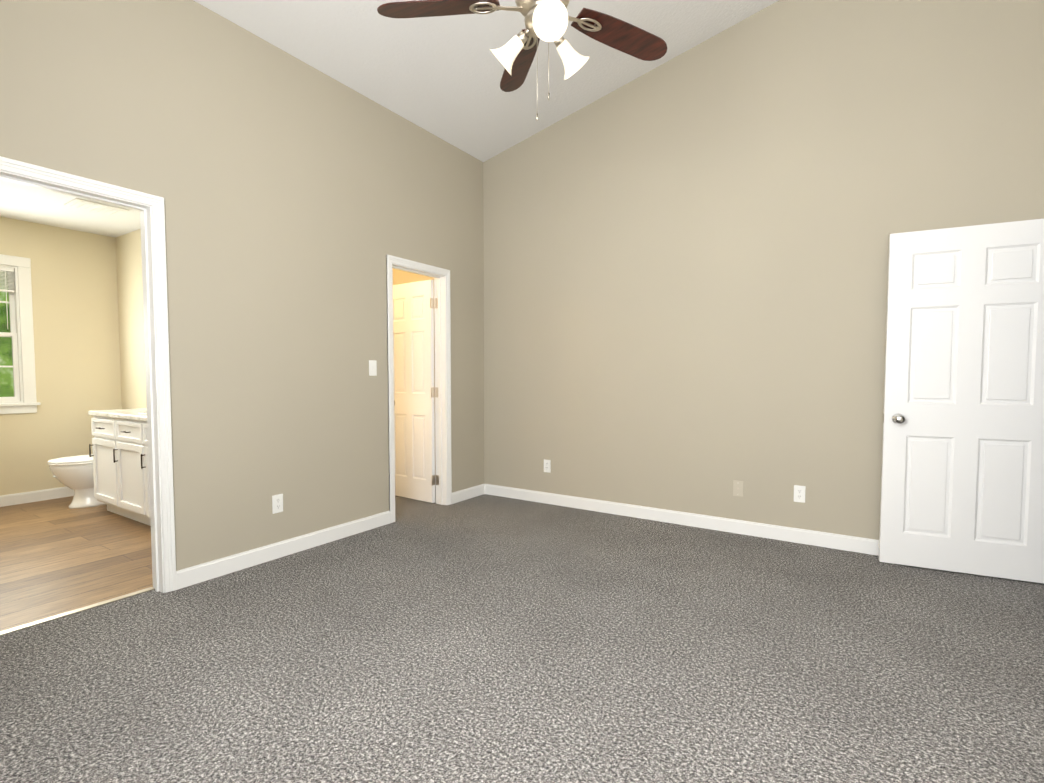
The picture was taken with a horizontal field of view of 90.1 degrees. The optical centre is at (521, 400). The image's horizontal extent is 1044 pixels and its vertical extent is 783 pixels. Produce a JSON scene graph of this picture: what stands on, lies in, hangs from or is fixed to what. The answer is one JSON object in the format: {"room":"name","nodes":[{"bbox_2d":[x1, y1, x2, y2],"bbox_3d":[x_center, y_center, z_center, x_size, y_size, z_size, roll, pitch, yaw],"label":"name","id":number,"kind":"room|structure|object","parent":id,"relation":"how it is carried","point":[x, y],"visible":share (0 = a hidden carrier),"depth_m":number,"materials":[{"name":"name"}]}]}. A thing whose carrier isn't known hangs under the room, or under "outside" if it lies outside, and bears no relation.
{"room":"empty bedroom","nodes":[
{"label":"empty bedroom","id":0,"kind":"room"},
{"bbox_2d":[0,216,119,495],"bbox_3d":[-5.025,-0.315,4.168,0.120,2.580,2.970,2,3,33],"label":"wall","id":1,"kind":"structure","parent":0,"point":[88,316],"depth_m":4.99,"materials":[{"name":"beige paint"}]},
{"bbox_2d":[0,254,40,413],"bbox_3d":[-4.824,-0.573,4.420,0.165,1.417,1.040,2,3,33],"label":"bathroom window","id":2,"kind":"structure","parent":1,"relation":"in","point":[16,270],"depth_m":4.74,"materials":[{"name":"white wood"}]},
{"bbox_2d":[0,486,73,506],"bbox_3d":[-4.957,0.925,4.206,0.015,0.100,2.950,2,3,33],"label":"baseboard","id":3,"kind":"structure","parent":1,"relation":"attached to","point":[31,496],"depth_m":4.84,"materials":[{"name":"white wood"}]},
{"bbox_2d":[0,179,140,237],"bbox_3d":[-3.710,-1.611,3.211,3.300,0.100,3.160,2,3,33],"label":"ceiling","id":4,"kind":"structure","parent":0,"point":[18,201],"depth_m":4.53,"materials":[{"name":"white paint"}]},
{"bbox_2d":[64,198,129,215],"bbox_3d":[-3.548,-1.607,4.351,0.280,0.016,0.360,2,3,33],"label":"ceiling vent","id":5,"kind":"object","parent":4,"relation":"in","point":[88,205],"visible":0.98,"depth_m":4.32,"materials":[{"name":"white"}]},
{"bbox_2d":[0,496,152,631],"bbox_3d":[-3.710,1.046,3.337,3.300,0.060,3.160,2,3,33],"label":"floor","id":6,"kind":"structure","parent":0,"point":[58,556],"depth_m":3.34,"materials":[{"name":"wood"}]},
{"bbox_2d":[47,454,106,508],"bbox_3d":[-3.860,0.557,4.780,0.424,0.784,0.747,2,3,33],"label":"toilet","id":7,"kind":"object","parent":6,"relation":"on","point":[75,473],"visible":0.44,"depth_m":4.55,"materials":[{"name":"white ceramic"}]},
{"bbox_2d":[88,412,150,525],"bbox_3d":[-2.894,0.555,4.246,1.500,0.835,0.580,2,3,33],"label":"bathroom vanity","id":8,"kind":"object","parent":6,"relation":"on","point":[119,445],"depth_m":4.13,"materials":[{"name":"white wood"}]},
{"bbox_2d":[92,408,146,419],"bbox_3d":[-2.892,0.118,4.237,1.530,0.040,0.560,2,3,33],"label":"countertop","id":9,"kind":"structure","parent":8,"relation":"on","point":[139,413],"depth_m":4.20,"materials":[{"name":"white stone"}]},
{"bbox_2d":[112,229,146,408],"bbox_3d":[-2.808,-0.332,4.535,3.180,2.580,0.060,2,3,33],"label":"wall","id":10,"kind":"structure","parent":0,"point":[129,287],"depth_m":5.20,"materials":[{"name":"beige paint"}]},
{"bbox_2d":[0,0,483,570],"bbox_3d":[-1.663,-0.607,3.259,0.120,3.250,4.510,2,3,33],"label":"wall","id":11,"kind":"structure","parent":0,"point":[302,200],"depth_m":3.21,"materials":[{"name":"beige paint"}]},
{"bbox_2d":[0,587,154,635],"bbox_3d":[-2.237,1.050,2.556,0.042,0.006,0.755,2,3,33],"label":"trim","id":12,"kind":"structure","parent":11,"relation":"attached to","point":[24,626],"depth_m":2.58,"materials":[{"name":"beige wood"}]},
{"bbox_2d":[0,156,176,592],"bbox_3d":[-2.195,0.000,2.478,0.154,2.111,0.877,2,3,33],"label":"door frame","id":13,"kind":"structure","parent":11,"relation":"attached to","point":[156,203],"depth_m":2.76,"materials":[{"name":"white wood"}]},
{"bbox_2d":[272,494,282,513],"bbox_3d":[-1.568,0.665,3.347,0.008,0.117,0.072,2,3,33],"label":"outlet","id":14,"kind":"object","parent":11,"relation":"attached to","point":[277,503],"visible":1,"depth_m":3.34,"materials":[{"name":"white plastic"}]},
{"bbox_2d":[176,511,390,589],"bbox_3d":[-1.473,0.958,3.499,0.015,0.100,1.555,2,3,33],"label":"baseboard","id":15,"kind":"structure","parent":11,"relation":"attached to","point":[193,575],"depth_m":3.32,"materials":[{"name":"white wood"}]},
{"bbox_2d":[369,360,376,375],"bbox_3d":[-1.132,-0.245,3.963,0.013,0.117,0.072,2,3,33],"label":"light switch","id":16,"kind":"object","parent":11,"relation":"attached to","point":[372,367],"visible":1,"depth_m":3.96,"materials":[{"name":"white plastic"}]},
{"bbox_2d":[393,279,434,502],"bbox_3d":[-1.039,-0.080,4.901,0.610,2.018,0.179,2,3,33],"label":"closet door","id":17,"kind":"structure","parent":11,"relation":"in","point":[413,354],"depth_m":4.84,"materials":[{"name":"white wood"}]},
{"bbox_2d":[386,255,451,522],"bbox_3d":[-0.905,-0.071,4.439,0.124,2.068,0.646,2,3,33],"label":"door frame","id":18,"kind":"structure","parent":11,"relation":"attached to","point":[440,384],"depth_m":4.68,"materials":[{"name":"white wood"}]},
{"bbox_2d":[435,387,437,396],"bbox_3d":[-0.771,-0.070,4.716,0.034,0.090,0.002,2,3,33],"label":"hinge plate","id":19,"kind":"object","parent":11,"relation":"attached to","point":[436,395],"depth_m":4.72,"materials":[{"name":"silver metal"}]},
{"bbox_2d":[436,475,438,484],"bbox_3d":[-0.771,0.729,4.754,0.034,0.090,0.002,2,3,33],"label":"hinge plate","id":20,"kind":"object","parent":11,"relation":"attached to","point":[437,476],"depth_m":4.75,"materials":[{"name":"silver metal"}]},
{"bbox_2d":[452,484,483,503],"bbox_3d":[-0.519,0.890,4.947,0.015,0.100,0.475,2,3,33],"label":"baseboard","id":21,"kind":"structure","parent":11,"relation":"attached to","point":[458,496],"depth_m":4.94,"materials":[{"name":"white wood"}]},
{"bbox_2d":[393,269,435,476],"bbox_3d":[-0.937,-0.315,4.490,0.004,2.550,1.920,2,3,33],"label":"wall","id":22,"kind":"structure","parent":0,"point":[401,277],"depth_m":4.42,"materials":[{"name":"paint"}]},
{"bbox_2d":[194,0,778,161],"bbox_3d":[0.112,-2.635,2.066,4.290,1.004,4.630,2,3,33],"label":"ceiling","id":23,"kind":"structure","parent":0,"point":[439,76],"depth_m":3.64,"materials":[{"name":"white paint"}]},
{"bbox_2d":[377,0,666,120],"bbox_3d":[0.103,-1.883,2.176,1.363,1.398,1.372,2,3,33],"label":"ceiling fan","id":24,"kind":"object","parent":23,"relation":"hanging from","point":[546,20],"visible":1,"depth_m":2.30,"materials":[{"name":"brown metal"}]},
{"bbox_2d":[0,486,1043,782],"bbox_3d":[-0.473,1.080,2.627,5.690,0.060,4.630,2,3,33],"label":"floor carpet","id":25,"kind":"object","parent":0,"point":[484,638],"visible":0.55,"depth_m":2.09,"materials":[{"name":"grey carpet"}]},
{"bbox_2d":[483,0,1043,539],"bbox_3d":[1.351,-1.073,4.026,4.290,4.109,0.120,2,3,33],"label":"wall","id":26,"kind":"structure","parent":0,"point":[685,276],"depth_m":3.78,"materials":[{"name":"beige paint"}]},
{"bbox_2d":[544,459,550,472],"bbox_3d":[0.229,0.603,4.768,0.072,0.117,0.008,2,3,33],"label":"outlet","id":27,"kind":"object","parent":26,"relation":"attached to","point":[547,465],"visible":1,"depth_m":4.76,"materials":[{"name":"white plastic"}]},
{"bbox_2d":[484,484,878,555],"bbox_3d":[1.314,0.932,4.064,4.050,0.100,0.015,2,3,33],"label":"baseboard","id":28,"kind":"structure","parent":26,"relation":"attached to","point":[796,535],"depth_m":4.01,"materials":[{"name":"white wood"}]},
{"bbox_2d":[733,480,742,496],"bbox_3d":[1.602,0.656,3.863,0.072,0.117,0.012,2,3,33],"label":"outlet","id":29,"kind":"object","parent":26,"relation":"attached to","point":[737,488],"visible":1,"depth_m":3.86,"materials":[{"name":"beige plastic"}]},
{"bbox_2d":[794,485,805,502],"bbox_3d":[1.941,0.656,3.643,0.072,0.117,0.008,2,3,33],"label":"outlet","id":30,"kind":"object","parent":26,"relation":"attached to","point":[799,493],"visible":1,"depth_m":3.64,"materials":[{"name":"white plastic"}]},
{"bbox_3d":[1.854,-0.933,1.000,0.120,4.114,4.390,2,3,33],"label":"wall","id":31,"kind":"structure","parent":0,"visible":0},
{"bbox_2d":[879,219,1043,582],"bbox_3d":[2.584,0.009,3.012,0.810,2.018,0.194,2,3,33],"label":"entry door","id":32,"kind":"structure","parent":31,"relation":"in","point":[962,481],"depth_m":3.03,"materials":[{"name":"white wood"}]},
{"label":"outside","id":33,"kind":"structure","parent":0,"visible":0},
{"bbox_2d":[0,272,13,396],"bbox_3d":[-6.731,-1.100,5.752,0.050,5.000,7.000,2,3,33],"label":"trees","id":34,"kind":"object","parent":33,"point":[6,345],"depth_m":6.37,"materials":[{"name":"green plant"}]}
]}

